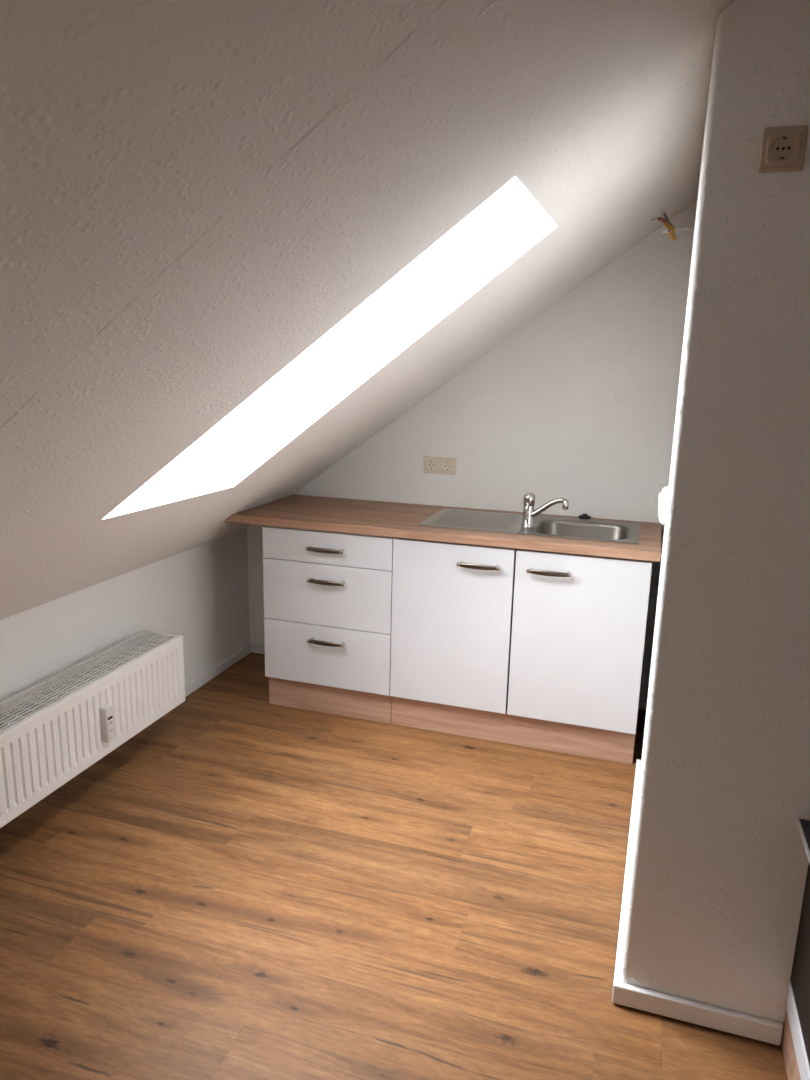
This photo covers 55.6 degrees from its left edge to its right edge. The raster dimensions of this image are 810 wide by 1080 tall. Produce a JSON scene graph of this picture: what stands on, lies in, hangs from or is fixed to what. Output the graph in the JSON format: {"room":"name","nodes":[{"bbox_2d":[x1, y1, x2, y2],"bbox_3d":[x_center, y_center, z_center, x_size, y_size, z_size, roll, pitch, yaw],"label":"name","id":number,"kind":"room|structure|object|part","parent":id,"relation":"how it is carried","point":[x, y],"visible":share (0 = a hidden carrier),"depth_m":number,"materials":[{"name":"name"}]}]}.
{"room":"attic kitchen","nodes":[
{"label":"attic kitchen","id":0,"kind":"room"},
{"bbox_2d":[0,528,249,701],"bbox_3d":[-1.761,0.829,1.557,0.120,0.693,5.840,5,13,17],"label":"wall","id":1,"kind":"structure","parent":0,"point":[200,594],"depth_m":3.29,"materials":[{"name":"white paint"}]},
{"bbox_2d":[0,631,184,827],"bbox_3d":[-1.231,0.667,2.592,0.248,0.291,1.400,5,13,17],"label":"radiator","id":2,"kind":"object","parent":1,"relation":"attached to","point":[58,727],"visible":1,"depth_m":2.68,"materials":[{"name":"metal"}]},
{"bbox_3d":[-1.308,0.661,2.616,0.016,0.281,1.396,5,13,17],"label":"panel","id":3,"kind":"part","parent":2,"relation":"part of","materials":[{"name":"metal"}]},
{"bbox_2d":[0,631,176,731],"bbox_3d":[-1.231,0.529,2.562,0.166,0.008,1.374,5,13,17],"label":"grille","id":4,"kind":"object","parent":2,"relation":"attached to","point":[169,641],"depth_m":2.72,"materials":[{"name":"metal"}]},
{"bbox_3d":[-1.020,0.521,3.236,0.165,0.278,0.012,5,13,17],"label":"panel","id":5,"kind":"part","parent":2,"relation":"part of","materials":[{"name":"metal"}]},
{"bbox_2d":[185,643,251,696],"bbox_3d":[-1.704,1.149,1.608,0.016,0.050,5.600,5,13,17],"label":"baseboard","id":6,"kind":"structure","parent":1,"relation":"attached to","point":[222,666],"depth_m":3.87,"materials":[{"name":"white paint"}]},
{"bbox_2d":[0,0,734,619],"bbox_3d":[-0.540,-0.469,0.873,2.803,2.197,5.840,5,13,17],"label":"ceiling","id":7,"kind":"structure","parent":0,"point":[241,241],"depth_m":1.29,"materials":[{"name":"white paint"}]},
{"bbox_2d":[0,652,787,1079],"bbox_3d":[0.476,1.416,0.947,4.840,0.080,5.840,5,13,17],"label":"floor","id":8,"kind":"structure","parent":0,"point":[245,886],"depth_m":2.21,"materials":[{"name":"brown wood"}]},
{"bbox_2d":[262,526,394,695],"bbox_3d":[-0.266,0.320,3.615,0.602,0.853,0.610,5,13,17],"label":"base cabinet","id":9,"kind":"object","parent":8,"relation":"on","point":[328,595],"visible":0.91,"depth_m":3.34,"materials":[{"name":"white wood"}]},
{"bbox_3d":[-0.346,0.041,3.260,0.152,0.022,0.014,5,13,17],"label":"handle","id":10,"kind":"part","parent":9,"relation":"part of","materials":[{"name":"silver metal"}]},
{"bbox_3d":[-0.349,0.447,3.349,0.152,0.022,0.014,5,13,17],"label":"handle","id":11,"kind":"part","parent":9,"relation":"part of","materials":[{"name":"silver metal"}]},
{"bbox_3d":[-0.343,0.178,3.289,0.152,0.022,0.014,5,13,17],"label":"handle","id":12,"kind":"part","parent":9,"relation":"part of","materials":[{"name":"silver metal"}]},
{"bbox_3d":[-0.349,0.510,3.405,0.602,0.278,0.019,5,13,17],"label":"drawer","id":13,"kind":"part","parent":9,"relation":"part of","materials":[{"name":"white laminate"}]},
{"bbox_3d":[-0.342,0.236,3.344,0.602,0.277,0.019,5,13,17],"label":"drawer","id":14,"kind":"part","parent":9,"relation":"part of","materials":[{"name":"white laminate"}]},
{"bbox_3d":[-0.338,0.031,3.298,0.602,0.138,0.019,5,13,17],"label":"drawer","id":15,"kind":"part","parent":9,"relation":"part of","materials":[{"name":"white laminate"}]},
{"bbox_2d":[269,677,391,723],"bbox_3d":[-0.265,0.660,3.719,0.598,0.144,0.533,5,13,17],"label":"board","id":16,"kind":"object","parent":8,"relation":"on","point":[295,694],"visible":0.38,"depth_m":3.47,"materials":[{"name":"brown wood"}]},
{"bbox_2d":[390,538,516,713],"bbox_3d":[0.264,0.369,3.450,0.506,0.853,0.610,5,13,17],"label":"base cabinet","id":17,"kind":"object","parent":8,"relation":"on","point":[452,603],"visible":0.77,"depth_m":3.18,"materials":[{"name":"white wood"}]},
{"bbox_3d":[0.290,0.103,3.064,0.152,0.022,0.014,5,13,17],"label":"handle","id":18,"kind":"part","parent":17,"relation":"part of","materials":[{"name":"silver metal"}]},
{"bbox_2d":[391,696,634,763],"bbox_3d":[0.431,0.785,3.238,1.028,0.144,0.016,5,13,17],"label":"board","id":19,"kind":"object","parent":8,"relation":"on","point":[603,744],"visible":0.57,"depth_m":3.22,"materials":[{"name":"brown wood"}]},
{"bbox_2d":[507,549,651,733],"bbox_3d":[0.756,0.415,3.298,0.513,0.853,0.610,5,13,17],"label":"base cabinet","id":20,"kind":"object","parent":8,"relation":"on","point":[579,621],"visible":0.84,"depth_m":3.03,"materials":[{"name":"white wood"}]},
{"bbox_2d":[224,495,660,561],"bbox_3d":[0.167,-0.082,3.406,1.845,0.038,0.607,5,13,17],"label":"countertop","id":21,"kind":"structure","parent":20,"relation":"on","point":[354,516],"depth_m":3.26,"materials":[{"name":"brown wood"}]},
{"bbox_2d":[418,508,639,543],"bbox_3d":[0.539,-0.003,3.317,0.897,0.150,0.430,5,13,17],"label":"sink","id":22,"kind":"object","parent":21,"relation":"in","point":[547,526],"visible":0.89,"depth_m":3.35,"materials":[{"name":"silver metal"}]},
{"bbox_3d":[0.742,0.018,3.254,0.470,0.147,0.430,5,13,17],"label":"bowl","id":23,"kind":"part","parent":22,"relation":"part of","materials":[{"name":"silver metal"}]},
{"bbox_2d":[521,492,568,527],"bbox_3d":[0.594,-0.130,3.239,0.194,0.141,0.109,5,13,17],"label":"faucet","id":24,"kind":"object","parent":21,"relation":"on","point":[529,513],"visible":1,"depth_m":3.21,"materials":[{"name":"silver metal"}]},
{"bbox_3d":[0.597,-0.138,3.206,0.150,0.095,0.025,6,13,19],"label":"spout","id":25,"kind":"part","parent":24,"relation":"part of","materials":[{"name":"silver metal"}]},
{"bbox_2d":[578,513,590,518],"bbox_3d":[0.814,-0.113,3.477,0.056,0.022,0.056,5,13,17],"label":"stopper","id":26,"kind":"object","parent":21,"relation":"on","point":[583,516],"visible":1,"depth_m":3.46,"materials":[{"name":"black rubber"}]},
{"bbox_3d":[0.558,0.126,2.980,0.152,0.022,0.014,5,13,17],"label":"handle","id":27,"kind":"part","parent":20,"relation":"part of","materials":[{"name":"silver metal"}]},
{"bbox_2d":[781,817,809,1079],"bbox_3d":[1.067,0.988,1.387,0.631,0.588,0.610,5,13,17],"label":"oven unit","id":28,"kind":"object","parent":8,"relation":"on","point":[795,1042],"visible":1,"depth_m":1.68,"materials":[{"name":"metal"}]},
{"bbox_3d":[1.081,1.133,1.420,0.598,0.061,0.599,5,13,17],"label":"panel","id":29,"kind":"part","parent":28,"relation":"part of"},
{"bbox_3d":[1.073,0.705,1.323,0.631,0.008,0.610,5,13,17],"label":"trim","id":30,"kind":"part","parent":28,"relation":"part of","materials":[{"name":"metal"}]},
{"bbox_3d":[1.076,0.708,1.326,0.626,0.012,0.605,5,13,17],"label":"plate","id":31,"kind":"part","parent":28,"relation":"part of","materials":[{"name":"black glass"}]},
{"bbox_2d":[247,201,696,709],"bbox_3d":[1.441,-0.463,3.295,4.720,2.600,0.120,5,13,17],"label":"wall","id":32,"kind":"structure","parent":0,"point":[578,404],"depth_m":3.46,"materials":[{"name":"white paint"}]},
{"bbox_2d":[251,643,264,653],"bbox_3d":[-0.657,0.603,4.146,0.384,0.050,0.016,5,13,17],"label":"baseboard","id":33,"kind":"structure","parent":32,"relation":"attached to","point":[255,648],"depth_m":4.18,"materials":[{"name":"white paint"}]},
{"bbox_2d":[424,456,456,474],"bbox_3d":[0.166,-0.360,3.665,0.160,0.080,0.016,5,13,17],"label":"wall socket","id":34,"kind":"object","parent":32,"relation":"attached to","point":[437,465],"visible":1,"depth_m":3.66,"materials":[{"name":"beige plastic"}]},
{"bbox_2d":[652,209,693,239],"bbox_3d":[0.998,-1.180,2.853,0.159,0.119,0.048,5,13,17],"label":"cable","id":35,"kind":"object","parent":32,"relation":"attached to","point":[671,228],"visible":0.99,"depth_m":2.86,"materials":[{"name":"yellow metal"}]},
{"bbox_2d":[621,0,809,1039],"bbox_3d":[2.061,-0.182,2.110,2.553,2.600,1.816,5,13,17],"label":"wall","id":36,"kind":"structure","parent":0,"point":[720,862],"depth_m":1.64,"materials":[{"name":"white paint"}]},
{"bbox_2d":[658,487,668,524],"bbox_3d":[0.690,-0.095,2.053,0.026,0.096,0.084,5,13,17],"label":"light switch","id":37,"kind":"object","parent":36,"relation":"attached to","point":[663,504],"visible":0.88,"depth_m":2.02,"materials":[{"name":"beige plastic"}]},
{"bbox_2d":[612,759,782,1044],"bbox_3d":[0.885,1.022,2.417,0.385,0.053,1.215,5,13,17],"label":"baseboard","id":38,"kind":"structure","parent":36,"relation":"attached to","point":[722,1019],"depth_m":1.87,"materials":[{"name":"white paint"}]},
{"bbox_2d":[758,125,807,172],"bbox_3d":[0.713,-0.740,1.448,0.078,0.078,0.016,5,13,17],"label":"wall socket","id":39,"kind":"object","parent":36,"relation":"attached to","point":[782,149],"visible":1,"depth_m":1.45,"materials":[{"name":"beige plastic"}]}
]}

